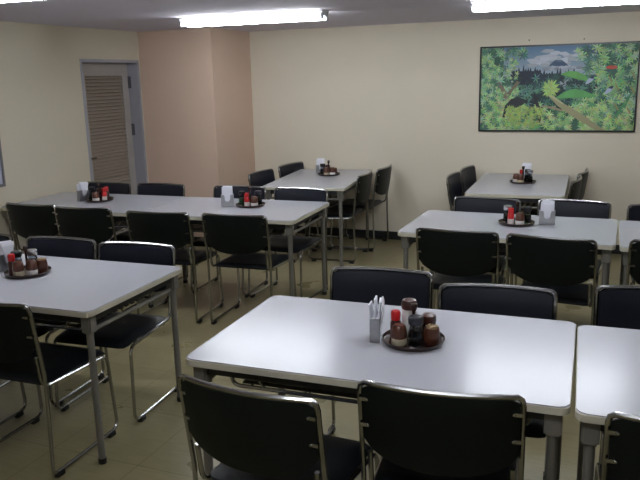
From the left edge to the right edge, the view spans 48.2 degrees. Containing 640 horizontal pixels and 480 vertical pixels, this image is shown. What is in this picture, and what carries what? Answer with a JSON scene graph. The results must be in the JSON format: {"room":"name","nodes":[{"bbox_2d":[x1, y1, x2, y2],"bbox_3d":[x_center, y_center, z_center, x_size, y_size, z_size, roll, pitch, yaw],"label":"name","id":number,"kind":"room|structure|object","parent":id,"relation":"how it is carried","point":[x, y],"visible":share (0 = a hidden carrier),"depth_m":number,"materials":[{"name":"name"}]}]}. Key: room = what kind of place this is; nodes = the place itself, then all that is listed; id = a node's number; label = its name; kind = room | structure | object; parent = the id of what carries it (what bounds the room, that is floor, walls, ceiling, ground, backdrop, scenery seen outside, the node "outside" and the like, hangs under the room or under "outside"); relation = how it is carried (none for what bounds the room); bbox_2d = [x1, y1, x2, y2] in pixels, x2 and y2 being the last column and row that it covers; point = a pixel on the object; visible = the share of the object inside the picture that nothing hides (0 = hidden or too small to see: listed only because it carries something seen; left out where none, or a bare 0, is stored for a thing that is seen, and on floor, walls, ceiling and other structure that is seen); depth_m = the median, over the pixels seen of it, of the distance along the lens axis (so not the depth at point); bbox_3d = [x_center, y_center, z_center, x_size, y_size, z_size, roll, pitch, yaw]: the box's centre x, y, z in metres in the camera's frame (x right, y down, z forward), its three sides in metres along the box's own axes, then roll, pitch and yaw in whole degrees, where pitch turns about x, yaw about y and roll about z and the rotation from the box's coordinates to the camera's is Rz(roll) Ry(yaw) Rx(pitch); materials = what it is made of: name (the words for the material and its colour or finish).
{"room":"eatery","nodes":[
{"label":"eatery","id":0,"kind":"room"},
{"bbox_2d":[0,21,148,253],"bbox_3d":[-3.242,-0.226,3.887,0.300,2.066,7.251,4,14,22],"label":"wall","id":1,"kind":"structure","parent":0,"point":[43,136],"depth_m":5.83,"materials":[{"name":"beige paint"}]},
{"bbox_2d":[0,140,5,186],"bbox_3d":[-2.654,-0.661,4.841,0.021,0.780,1.230,4,14,22],"label":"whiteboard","id":2,"kind":"object","parent":1,"relation":"attached to","point":[2,174],"visible":1,"depth_m":5.43,"materials":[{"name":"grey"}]},
{"bbox_2d":[79,59,147,241],"bbox_3d":[-1.965,-0.776,6.764,0.164,1.803,0.835,4,14,22],"label":"door","id":3,"kind":"structure","parent":1,"relation":"in","point":[112,101],"depth_m":6.83,"materials":[{"name":"grey"}]},
{"bbox_2d":[137,28,254,236],"bbox_3d":[-1.353,-1.059,7.348,1.110,2.066,0.769,4,14,22],"label":"wall pillar","id":4,"kind":"structure","parent":0,"point":[196,85],"depth_m":6.91,"materials":[{"name":"paint"}]},
{"bbox_2d":[0,233,639,479],"bbox_3d":[0.176,0.965,3.164,7.316,0.100,8.220,4,14,22],"label":"floor","id":5,"kind":"structure","parent":0,"point":[156,447],"depth_m":3.67,"materials":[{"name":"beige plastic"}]},
{"bbox_2d":[0,233,11,241],"bbox_3d":[-2.015,0.384,3.987,0.466,0.773,0.520,3,13,18],"label":"dining chair","id":6,"kind":"object","parent":5,"relation":"on","point":[3,237],"visible":0.08,"depth_m":4.05,"materials":[{"name":"black plastic"}]},
{"bbox_2d":[0,382,26,424],"bbox_3d":[-1.770,0.525,3.339,0.466,0.773,0.520,3,14,20],"label":"dining chair","id":7,"kind":"object","parent":5,"relation":"on","point":[20,412],"visible":0.54,"depth_m":3.53,"materials":[{"name":"black metal"}]},
{"bbox_2d":[5,202,62,250],"bbox_3d":[-1.975,0.068,5.372,0.466,0.773,0.520,3,14,20],"label":"dining chair","id":8,"kind":"object","parent":5,"relation":"on","point":[27,220],"visible":0.57,"depth_m":5.08,"materials":[{"name":"black plastic"}]},
{"bbox_2d":[0,236,104,406],"bbox_3d":[-1.481,0.413,3.803,0.466,0.773,0.520,3,13,18],"label":"dining chair","id":9,"kind":"object","parent":5,"relation":"on","point":[55,246],"visible":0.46,"depth_m":3.92,"materials":[{"name":"black plastic"}]},
{"bbox_2d":[0,303,117,477],"bbox_3d":[-1.250,0.563,3.117,0.466,0.773,0.520,3,14,20],"label":"dining chair","id":10,"kind":"object","parent":5,"relation":"on","point":[25,359],"visible":0.99,"depth_m":2.97,"materials":[{"name":"black plastic"}]},
{"bbox_2d":[0,254,181,464],"bbox_3d":[-1.353,0.519,3.486,1.195,0.700,0.735,3,14,20],"label":"dining table","id":11,"kind":"object","parent":5,"relation":"on","point":[75,290],"visible":0.84,"depth_m":3.21,"materials":[{"name":"white laminate"}]},
{"bbox_2d":[0,240,13,272],"bbox_3d":[-1.554,0.077,3.539,0.051,0.149,0.092,7,15,32],"label":"napkin holder","id":12,"kind":"object","parent":11,"relation":"on","point":[6,247],"visible":0.53,"depth_m":3.51,"materials":[{"name":"silver metal"}]},
{"bbox_2d":[4,246,50,278],"bbox_3d":[-1.420,0.096,3.460,0.216,0.141,0.216,4,14,22],"label":"tray","id":13,"kind":"object","parent":11,"relation":"on","point":[25,248],"visible":0.56,"depth_m":3.43,"materials":[{"name":"brown plastic"}]},
{"bbox_2d":[7,253,14,274],"bbox_3d":[-1.484,0.115,3.444,0.038,0.098,0.037,-9,15,-31],"label":"sauce bottle","id":14,"kind":"object","parent":13,"relation":"on","point":[11,257],"visible":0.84,"depth_m":3.43,"materials":[{"name":"red paint"}]},
{"bbox_2d":[10,250,22,261],"bbox_3d":[-1.478,0.103,3.490,0.055,0.101,0.054,-4,13,-10],"label":"cruet","id":15,"kind":"object","parent":13,"relation":"on","point":[18,253],"visible":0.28,"depth_m":3.47,"materials":[{"name":"black"}]},
{"bbox_2d":[12,260,24,275],"bbox_3d":[-1.439,0.135,3.410,0.055,0.071,0.054,-10,15,-33],"label":"shaker","id":16,"kind":"object","parent":13,"relation":"on","point":[17,266],"visible":0.98,"depth_m":3.39,"materials":[{"name":"beige"}]},
{"bbox_2d":[25,259,37,274],"bbox_3d":[-1.384,0.130,3.429,0.055,0.071,0.054,-9,15,-29],"label":"shaker","id":17,"kind":"object","parent":13,"relation":"on","point":[31,267],"visible":0.96,"depth_m":3.41,"materials":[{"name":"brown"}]},
{"bbox_2d":[27,248,37,259],"bbox_3d":[-1.413,0.095,3.517,0.055,0.101,0.054,-8,14,-26],"label":"cruet","id":18,"kind":"object","parent":13,"relation":"on","point":[31,253],"visible":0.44,"depth_m":3.49,"materials":[{"name":"black"}]},
{"bbox_2d":[36,257,47,271],"bbox_3d":[-1.358,0.119,3.488,0.057,0.064,0.056,-6,14,-19],"label":"cup","id":19,"kind":"object","parent":13,"relation":"on","point":[42,264],"visible":0.97,"depth_m":3.47,"materials":[{"name":"brown wood"}]},
{"bbox_2d":[33,296,144,326],"bbox_3d":[-1.358,0.301,3.436,0.909,0.004,0.457,3,14,20],"label":"shelf","id":20,"kind":"object","parent":11,"relation":"attached to","point":[49,323],"depth_m":3.14,"materials":[{"name":"black paint"}]},
{"bbox_2d":[57,181,130,235],"bbox_3d":[-1.870,-0.069,5.966,0.466,0.773,0.520,3,14,20],"label":"dining chair","id":21,"kind":"object","parent":5,"relation":"on","point":[113,187],"visible":0.25,"depth_m":6.08,"materials":[{"name":"black plastic"}]},
{"bbox_2d":[1,192,187,306],"bbox_3d":[-1.729,0.044,5.616,1.195,0.700,0.735,3,14,20],"label":"dining table","id":22,"kind":"object","parent":5,"relation":"on","point":[121,203],"visible":0.23,"depth_m":5.49,"materials":[{"name":"white laminate"}]},
{"bbox_2d":[76,182,88,201],"bbox_3d":[-1.851,-0.382,5.589,0.051,0.149,0.092,8,16,36],"label":"napkin holder","id":23,"kind":"object","parent":22,"relation":"on","point":[82,190],"visible":0.86,"depth_m":5.57,"materials":[{"name":"silver metal"}]},
{"bbox_2d":[85,183,113,202],"bbox_3d":[-1.719,-0.374,5.560,0.216,0.141,0.216,4,14,22],"label":"tray","id":24,"kind":"object","parent":22,"relation":"on","point":[98,184],"visible":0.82,"depth_m":5.54,"materials":[{"name":"brown plastic"}]},
{"bbox_2d":[88,187,94,199],"bbox_3d":[-1.778,-0.365,5.579,0.055,0.101,0.054,-3,13,-6],"label":"cruet","id":25,"kind":"object","parent":24,"relation":"on","point":[91,189],"visible":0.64,"depth_m":5.56,"materials":[{"name":"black glass"}]},
{"bbox_2d":[92,192,98,200],"bbox_3d":[-1.731,-0.336,5.515,0.055,0.071,0.054,-7,14,-24],"label":"shaker","id":26,"kind":"object","parent":24,"relation":"on","point":[95,195],"visible":1,"depth_m":5.50,"materials":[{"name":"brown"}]},
{"bbox_2d":[102,188,106,199],"bbox_3d":[-1.675,-0.358,5.548,0.038,0.096,0.037,-7,14,-22],"label":"sauce bottle","id":27,"kind":"object","parent":24,"relation":"on","point":[104,193],"visible":0.97,"depth_m":5.54,"materials":[{"name":"red plastic"}]},
{"bbox_2d":[114,220,127,225],"bbox_3d":[-1.734,-0.174,5.567,0.909,0.004,0.457,3,14,20],"label":"shelf","id":28,"kind":"object","parent":22,"relation":"attached to","point":[118,222],"depth_m":5.31,"materials":[{"name":"grey metal"}]},
{"bbox_2d":[54,206,153,311],"bbox_3d":[-1.555,0.101,5.184,0.466,0.773,0.520,3,13,17],"label":"dining chair","id":29,"kind":"object","parent":5,"relation":"on","point":[97,224],"visible":0.55,"depth_m":4.89,"materials":[{"name":"black plastic"}]},
{"bbox_2d":[53,241,176,421],"bbox_3d":[-1.019,0.443,3.622,0.466,0.773,0.520,3,13,18],"label":"dining chair","id":30,"kind":"object","parent":5,"relation":"on","point":[122,332],"visible":0.6,"depth_m":3.62,"materials":[{"name":"black plastic"}]},
{"bbox_2d":[110,183,187,279],"bbox_3d":[-1.384,-0.043,5.796,0.466,0.773,0.520,3,14,20],"label":"dining chair","id":31,"kind":"object","parent":5,"relation":"on","point":[159,189],"visible":0.36,"depth_m":5.92,"materials":[{"name":"black leather"}]},
{"bbox_2d":[126,210,223,323],"bbox_3d":[-0.994,0.141,4.948,0.466,0.773,0.520,2,13,16],"label":"dining chair","id":32,"kind":"object","parent":5,"relation":"on","point":[169,228],"visible":0.73,"depth_m":4.68,"materials":[{"name":"black plastic"}]},
{"bbox_2d":[190,185,267,297],"bbox_3d":[-0.700,-0.003,5.547,0.466,0.773,0.520,3,14,19],"label":"dining chair","id":33,"kind":"object","parent":5,"relation":"on","point":[217,192],"visible":0.3,"depth_m":5.64,"materials":[{"name":"black plastic"}]},
{"bbox_2d":[144,197,328,307],"bbox_3d":[-0.604,0.108,5.213,1.195,0.700,0.735,3,14,20],"label":"dining table","id":34,"kind":"object","parent":5,"relation":"on","point":[283,215],"visible":0.6,"depth_m":5.06,"materials":[{"name":"white laminate"}]},
{"bbox_2d":[221,186,233,206],"bbox_3d":[-0.672,-0.319,5.183,0.092,0.149,0.051,-3,13,-5],"label":"napkin holder","id":35,"kind":"object","parent":34,"relation":"on","point":[227,196],"visible":1,"depth_m":5.17,"materials":[{"name":"silver metal"}]},
{"bbox_2d":[191,221,305,234],"bbox_3d":[-0.609,-0.110,5.163,0.909,0.004,0.457,3,14,20],"label":"shelf","id":36,"kind":"object","parent":34,"relation":"attached to","point":[275,231],"depth_m":4.99,"materials":[{"name":"grey metal"}]},
{"bbox_2d":[235,187,264,207],"bbox_3d":[-0.505,-0.315,5.166,0.216,0.141,0.216,4,14,22],"label":"tray","id":37,"kind":"object","parent":34,"relation":"on","point":[249,188],"visible":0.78,"depth_m":5.14,"materials":[{"name":"brown plastic"}]},
{"bbox_2d":[238,191,244,204],"bbox_3d":[-0.565,-0.305,5.185,0.055,0.101,0.054,2,13,13],"label":"cruet","id":38,"kind":"object","parent":37,"relation":"on","point":[240,193],"visible":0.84,"depth_m":5.16,"materials":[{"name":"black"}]},
{"bbox_2d":[244,193,249,205],"bbox_3d":[-0.525,-0.291,5.131,0.038,0.096,0.037,0,13,8],"label":"sauce bottle","id":39,"kind":"object","parent":37,"relation":"on","point":[246,195],"visible":0.95,"depth_m":5.12,"materials":[{"name":"red plastic"}]},
{"bbox_2d":[250,196,257,205],"bbox_3d":[-0.473,-0.280,5.131,0.055,0.071,0.054,-2,13,-3],"label":"shaker","id":40,"kind":"object","parent":37,"relation":"on","point":[254,200],"visible":0.99,"depth_m":5.11,"materials":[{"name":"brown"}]},
{"bbox_2d":[255,190,261,204],"bbox_3d":[-0.448,-0.309,5.189,0.055,0.101,0.054,-4,13,-11],"label":"cruet","id":41,"kind":"object","parent":37,"relation":"on","point":[258,193],"visible":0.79,"depth_m":5.17,"materials":[{"name":"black glass"}]},
{"bbox_2d":[201,213,296,324],"bbox_3d":[-0.464,0.164,4.787,0.466,0.773,0.520,3,14,19],"label":"dining chair","id":42,"kind":"object","parent":5,"relation":"on","point":[241,236],"visible":0.87,"depth_m":4.54,"materials":[{"name":"black plastic"}]},
{"bbox_2d":[177,374,378,479],"bbox_3d":[-0.104,0.732,2.251,0.466,0.773,0.520,5,14,25],"label":"dining chair","id":43,"kind":"object","parent":5,"relation":"on","point":[253,435],"visible":0.99,"depth_m":1.98,"materials":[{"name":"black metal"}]},
{"bbox_2d":[248,168,319,262],"bbox_3d":[-0.336,-0.238,6.543,0.520,0.773,0.466,5,14,25],"label":"dining chair","id":44,"kind":"object","parent":5,"relation":"on","point":[260,178],"visible":0.33,"depth_m":6.60,"materials":[{"name":"black leather"}]},
{"bbox_2d":[248,187,327,297],"bbox_3d":[-0.231,0.026,5.368,0.466,0.773,0.520,5,14,25],"label":"dining chair","id":45,"kind":"object","parent":5,"relation":"on","point":[300,243],"visible":0.59,"depth_m":5.40,"materials":[{"name":"black leather"}]},
{"bbox_2d":[278,161,344,247],"bbox_3d":[-0.090,-0.361,7.056,0.520,0.773,0.466,6,15,30],"label":"dining chair","id":46,"kind":"object","parent":5,"relation":"on","point":[285,169],"visible":0.34,"depth_m":7.09,"materials":[{"name":"black leather"}]},
{"bbox_2d":[262,169,370,265],"bbox_3d":[0.016,-0.232,6.643,0.735,0.700,1.195,2,13,15],"label":"dining table","id":47,"kind":"object","parent":5,"relation":"on","point":[337,186],"visible":0.49,"depth_m":6.26,"materials":[{"name":"white laminate"}]},
{"bbox_2d":[316,158,324,173],"bbox_3d":[0.007,-0.707,6.820,0.092,0.149,0.051,-3,13,-7],"label":"napkin holder","id":48,"kind":"object","parent":47,"relation":"on","point":[319,161],"visible":0.55,"depth_m":6.80,"materials":[{"name":"silver metal"}]},
{"bbox_2d":[317,160,339,175],"bbox_3d":[0.081,-0.679,6.704,0.216,0.141,0.216,4,14,22],"label":"tray","id":49,"kind":"object","parent":47,"relation":"on","point":[328,161],"visible":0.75,"depth_m":6.67,"materials":[{"name":"brown plastic"}]},
{"bbox_2d":[308,170,372,263],"bbox_3d":[0.199,-0.226,6.433,0.520,0.773,0.466,3,14,19],"label":"dining chair","id":50,"kind":"object","parent":5,"relation":"on","point":[363,183],"visible":0.88,"depth_m":6.27,"materials":[{"name":"black leather"}]},
{"bbox_2d":[330,164,391,250],"bbox_3d":[0.410,-0.329,6.860,0.520,0.773,0.466,4,14,22],"label":"dining chair","id":51,"kind":"object","parent":5,"relation":"on","point":[383,175],"visible":0.96,"depth_m":6.71,"materials":[{"name":"black leather"}]},
{"bbox_2d":[303,266,432,434],"bbox_3d":[0.210,0.552,3.006,0.466,0.773,0.520,3,13,17],"label":"dining chair","id":52,"kind":"object","parent":5,"relation":"on","point":[361,284],"visible":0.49,"depth_m":3.15,"materials":[{"name":"black fabric"}]},
{"bbox_2d":[186,295,575,479],"bbox_3d":[0.251,0.687,2.574,1.216,0.700,0.739,3,14,20],"label":"dining table","id":53,"kind":"object","parent":5,"relation":"on","point":[312,345],"visible":0.84,"depth_m":2.37,"materials":[{"name":"white laminate"}]},
{"bbox_2d":[243,379,356,398],"bbox_3d":[0.245,0.469,2.524,0.925,0.004,0.459,3,14,20],"label":"shelf","id":54,"kind":"object","parent":53,"relation":"attached to","point":[311,390],"depth_m":2.40,"materials":[{"name":"black metal"}]},
{"bbox_2d":[368,295,383,342],"bbox_3d":[0.197,0.271,2.493,0.051,0.149,0.092,1,13,9],"label":"napkin holder","id":55,"kind":"object","parent":53,"relation":"on","point":[376,320],"visible":1,"depth_m":2.46,"materials":[{"name":"silver metal"}]},
{"bbox_2d":[382,303,444,351],"bbox_3d":[0.320,0.282,2.448,0.216,0.141,0.216,4,14,22],"label":"tray","id":56,"kind":"object","parent":53,"relation":"on","point":[386,337],"visible":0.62,"depth_m":2.41,"materials":[{"name":"brown plastic"}]},
{"bbox_2d":[390,309,400,336],"bbox_3d":[0.263,0.290,2.483,0.038,0.098,0.037,3,14,21],"label":"sauce bottle","id":57,"kind":"object","parent":56,"relation":"on","point":[395,313],"visible":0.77,"depth_m":2.46,"materials":[{"name":"red paint"}]},
{"bbox_2d":[391,323,406,345],"bbox_3d":[0.268,0.318,2.420,0.055,0.071,0.054,-3,13,-6],"label":"shaker","id":58,"kind":"object","parent":56,"relation":"on","point":[398,332],"visible":0.98,"depth_m":2.40,"materials":[{"name":"beige"}]},
{"bbox_2d":[401,298,417,336],"bbox_3d":[0.311,0.268,2.494,0.057,0.134,0.056,-4,13,-10],"label":"jar","id":59,"kind":"object","parent":56,"relation":"on","point":[405,304],"visible":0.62,"depth_m":2.47,"materials":[{"name":"clear glass"}]},
{"bbox_2d":[407,314,423,346],"bbox_3d":[0.323,0.304,2.409,0.055,0.101,0.054,0,13,8],"label":"cruet","id":60,"kind":"object","parent":56,"relation":"on","point":[415,333],"visible":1,"depth_m":2.39,"materials":[{"name":"black glass"}]},
{"bbox_2d":[421,312,435,333],"bbox_3d":[0.377,0.294,2.482,0.053,0.085,0.052,-1,13,0],"label":"jar","id":61,"kind":"object","parent":56,"relation":"on","point":[428,317],"visible":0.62,"depth_m":2.46,"materials":[{"name":"black"}]},
{"bbox_2d":[423,323,439,344],"bbox_3d":[0.379,0.319,2.422,0.057,0.064,0.056,-2,13,-1],"label":"shaker","id":62,"kind":"object","parent":56,"relation":"on","point":[431,334],"visible":1,"depth_m":2.40,"materials":[{"name":"brown wood"}]},
{"bbox_2d":[357,379,526,479],"bbox_3d":[0.394,0.725,2.225,0.466,0.773,0.520,2,13,16],"label":"dining chair","id":63,"kind":"object","parent":5,"relation":"on","point":[417,434],"visible":1,"depth_m":1.95,"materials":[{"name":"black plastic"}]},
{"bbox_2d":[416,227,505,308],"bbox_3d":[0.840,0.271,4.174,0.466,0.773,0.520,4,14,23],"label":"dining chair","id":64,"kind":"object","parent":5,"relation":"on","point":[456,256],"visible":0.69,"depth_m":3.90,"materials":[{"name":"black plastic"}]},
{"bbox_2d":[446,171,503,273],"bbox_3d":[1.336,-0.163,6.030,0.520,0.773,0.466,4,14,23],"label":"dining chair","id":65,"kind":"object","parent":5,"relation":"on","point":[453,180],"visible":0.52,"depth_m":6.08,"materials":[{"name":"black fabric"}]},
{"bbox_2d":[433,196,520,308],"bbox_3d":[1.047,0.136,4.748,0.466,0.773,0.520,5,14,26],"label":"dining chair","id":66,"kind":"object","parent":5,"relation":"on","point":[463,203],"visible":0.26,"depth_m":4.87,"materials":[{"name":"black fabric"}]},
{"bbox_2d":[460,165,522,211],"bbox_3d":[1.538,-0.263,6.452,0.520,0.773,0.466,5,14,27],"label":"dining chair","id":67,"kind":"object","parent":5,"relation":"on","point":[468,173],"visible":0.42,"depth_m":6.52,"materials":[{"name":"black fabric"}]},
{"bbox_2d":[438,283,557,479],"bbox_3d":[0.649,0.608,2.713,0.466,0.773,0.520,2,13,16],"label":"dining chair","id":68,"kind":"object","parent":5,"relation":"on","point":[484,298],"visible":0.36,"depth_m":2.85,"materials":[{"name":"black fabric"}]},
{"bbox_2d":[398,210,617,297],"bbox_3d":[1.152,0.254,4.384,1.195,0.700,0.735,4,14,23],"label":"dining table","id":69,"kind":"object","parent":5,"relation":"on","point":[603,231],"visible":0.53,"depth_m":4.24,"materials":[{"name":"white laminate"}]},
{"bbox_2d":[499,248,505,254],"bbox_3d":[1.146,0.035,4.334,0.909,0.004,0.457,4,14,23],"label":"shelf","id":70,"kind":"object","parent":69,"relation":"attached to","point":[501,252],"depth_m":4.19,"materials":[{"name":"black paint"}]},
{"bbox_2d":[498,201,534,226],"bbox_3d":[1.192,-0.166,4.328,0.216,0.141,0.216,4,14,22],"label":"tray","id":71,"kind":"object","parent":69,"relation":"on","point":[500,221],"visible":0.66,"depth_m":4.30,"materials":[{"name":"brown plastic"}]},
{"bbox_2d":[503,205,511,221],"bbox_3d":[1.148,-0.162,4.372,0.055,0.101,0.054,1,13,11],"label":"cruet","id":72,"kind":"object","parent":71,"relation":"on","point":[506,207],"visible":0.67,"depth_m":4.35,"materials":[{"name":"clear glass"}]},
{"bbox_2d":[508,208,513,223],"bbox_3d":[1.153,-0.147,4.314,0.038,0.096,0.037,0,13,5],"label":"sauce bottle","id":73,"kind":"object","parent":71,"relation":"on","point":[510,210],"visible":1,"depth_m":4.30,"materials":[{"name":"red plastic"}]},
{"bbox_2d":[515,212,524,224],"bbox_3d":[1.199,-0.129,4.288,0.055,0.071,0.054,1,13,10],"label":"shaker","id":74,"kind":"object","parent":71,"relation":"on","point":[519,219],"visible":0.98,"depth_m":4.27,"materials":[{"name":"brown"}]},
{"bbox_2d":[523,206,531,223],"bbox_3d":[1.249,-0.152,4.314,0.055,0.101,0.054,0,13,7],"label":"cruet","id":75,"kind":"object","parent":71,"relation":"on","point":[527,210],"visible":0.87,"depth_m":4.29,"materials":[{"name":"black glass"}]},
{"bbox_2d":[539,200,555,224],"bbox_3d":[1.364,-0.166,4.292,0.092,0.149,0.051,2,13,16],"label":"napkin holder","id":76,"kind":"object","parent":69,"relation":"on","point":[547,212],"visible":1,"depth_m":4.28,"materials":[{"name":"silver metal"}]},
{"bbox_2d":[465,173,568,208],"bbox_3d":[1.674,-0.130,6.016,0.735,0.700,1.195,3,14,20],"label":"dining table","id":77,"kind":"object","parent":5,"relation":"on","point":[547,186],"visible":0.47,"depth_m":5.69,"materials":[{"name":"white laminate"}]},
{"bbox_2d":[509,166,535,183],"bbox_3d":[1.689,-0.546,5.945,0.216,0.141,0.216,4,14,22],"label":"tray","id":78,"kind":"object","parent":77,"relation":"on","point":[523,167],"visible":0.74,"depth_m":5.90,"materials":[{"name":"brown plastic"}]},
{"bbox_2d":[517,174,523,181],"bbox_3d":[1.657,-0.509,5.911,0.055,0.071,0.054,7,15,34],"label":"shaker","id":79,"kind":"object","parent":78,"relation":"on","point":[520,178],"visible":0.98,"depth_m":5.89,"materials":[{"name":"beige"}]},
{"bbox_2d":[526,170,532,181],"bbox_3d":[1.737,-0.530,5.925,0.055,0.101,0.054,3,13,17],"label":"cruet","id":80,"kind":"object","parent":78,"relation":"on","point":[529,178],"visible":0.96,"depth_m":5.91,"materials":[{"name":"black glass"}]},
{"bbox_2d":[522,163,531,175],"bbox_3d":[1.755,-0.581,6.075,0.092,0.149,0.051,1,13,12],"label":"napkin holder","id":81,"kind":"object","parent":77,"relation":"on","point":[527,165],"visible":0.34,"depth_m":6.04,"materials":[{"name":"silver metal"}]},
{"bbox_2d":[509,175,581,273],"bbox_3d":[1.845,-0.134,5.848,0.520,0.773,0.466,5,14,27],"label":"dining chair","id":82,"kind":"object","parent":5,"relation":"on","point":[575,186],"visible":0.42,"depth_m":5.55,"materials":[{"name":"black fabric"}]},
{"bbox_2d":[506,233,597,325],"bbox_3d":[1.300,0.311,3.948,0.466,0.773,0.520,6,15,28],"label":"dining chair","id":83,"kind":"object","parent":5,"relation":"on","point":[560,265],"visible":0.71,"depth_m":3.69,"materials":[{"name":"black plastic"}]},
{"bbox_2d":[522,167,588,214],"bbox_3d":[2.054,-0.236,6.274,0.520,0.773,0.466,5,14,28],"label":"dining chair","id":84,"kind":"object","parent":5,"relation":"on","point":[584,174],"visible":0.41,"depth_m":6.05,"materials":[{"name":"black fabric"}]},
{"bbox_2d":[522,199,611,285],"bbox_3d":[1.571,0.164,4.568,0.466,0.773,0.520,5,14,27],"label":"dining chair","id":85,"kind":"object","parent":5,"relation":"on","point":[563,207],"visible":0.29,"depth_m":4.67,"materials":[{"name":"black fabric"}]},
{"bbox_2d":[575,325,639,479],"bbox_3d":[1.382,0.758,2.138,1.195,0.700,0.735,3,14,20],"label":"dining table","id":86,"kind":"object","parent":5,"relation":"on","point":[608,358],"visible":0.8,"depth_m":2.14,"materials":[{"name":"white laminate"}]},
{"bbox_2d":[593,285,639,462],"bbox_3d":[1.251,0.611,2.633,0.466,0.773,0.520,2,13,16],"label":"dining chair","id":87,"kind":"object","parent":5,"relation":"on","point":[616,306],"visible":0.4,"depth_m":2.80,"materials":[{"name":"black fabric"}]},
{"bbox_2d":[594,411,639,479],"bbox_3d":[1.010,0.763,1.991,0.466,0.773,0.520,3,14,19],"label":"dining chair","id":88,"kind":"object","parent":5,"relation":"on","point":[621,438],"visible":1,"depth_m":1.78,"materials":[{"name":"black plastic"}]},
{"bbox_2d":[618,220,639,284],"bbox_3d":[2.259,0.334,3.911,1.195,0.700,0.735,4,14,21],"label":"dining table","id":89,"kind":"object","parent":5,"relation":"on","point":[629,231],"visible":0.47,"depth_m":4.02,"materials":[{"name":"white laminate"}]},
{"bbox_2d":[625,239,639,284],"bbox_3d":[1.846,0.335,3.787,0.466,0.773,0.520,3,14,19],"label":"dining chair","id":90,"kind":"object","parent":5,"relation":"on","point":[633,263],"visible":0.42,"depth_m":3.60,"materials":[{"name":"black plastic"}]},
{"bbox_2d":[626,204,639,284],"bbox_3d":[2.097,0.209,4.314,0.466,0.773,0.520,3,13,17],"label":"dining chair","id":91,"kind":"object","parent":5,"relation":"on","point":[633,213],"visible":0.31,"depth_m":4.49,"materials":[{"name":"black fabric"}]},
{"bbox_2d":[0,0,639,31],"bbox_3d":[0.124,-1.146,2.684,7.316,0.100,8.220,4,14,22],"label":"ceiling","id":92,"kind":"structure","parent":0,"point":[122,15],"depth_m":5.19,"materials":[{"name":"white paint"}]},
{"bbox_2d":[0,0,32,2],"bbox_3d":[-1.448,-1.207,3.495,1.160,0.066,0.170,3,14,20],"label":"ceiling light","id":93,"kind":"object","parent":92,"relation":"attached to","point":[1,1],"visible":1,"depth_m":3.58,"materials":[{"name":"white plastic"}]},
{"bbox_2d":[178,9,328,27],"bbox_3d":[-0.508,-1.649,5.338,1.160,0.066,0.170,3,14,19],"label":"ceiling light","id":94,"kind":"object","parent":92,"relation":"attached to","point":[304,15],"visible":1,"depth_m":5.28,"materials":[{"name":"white plastic"}]},
{"bbox_2d":[470,0,639,12],"bbox_3d":[1.562,-1.534,4.609,1.160,0.066,0.170,3,14,19],"label":"ceiling light","id":95,"kind":"object","parent":92,"relation":"attached to","point":[475,5],"visible":1,"depth_m":4.63,"materials":[{"name":"white plastic"}]},
{"bbox_2d":[249,11,639,244],"bbox_3d":[1.684,-0.960,6.581,7.316,2.066,0.100,4,14,22],"label":"wall","id":96,"kind":"structure","parent":0,"point":[405,97],"depth_m":6.81,"materials":[{"name":"beige paint"}]},
{"bbox_2d":[272,226,621,253],"bbox_3d":[2.155,0.050,6.564,6.106,0.082,0.008,4,14,22],"label":"baseboard","id":97,"kind":"structure","parent":96,"relation":"attached to","point":[393,235],"depth_m":7.26,"materials":[{"name":"black plastic"}]},
{"bbox_2d":[478,41,639,131],"bbox_3d":[2.063,-1.327,6.260,1.325,0.752,0.034,4,14,22],"label":"framed painting","id":98,"kind":"object","parent":96,"relation":"attached to","point":[572,87],"visible":1,"depth_m":6.25,"materials":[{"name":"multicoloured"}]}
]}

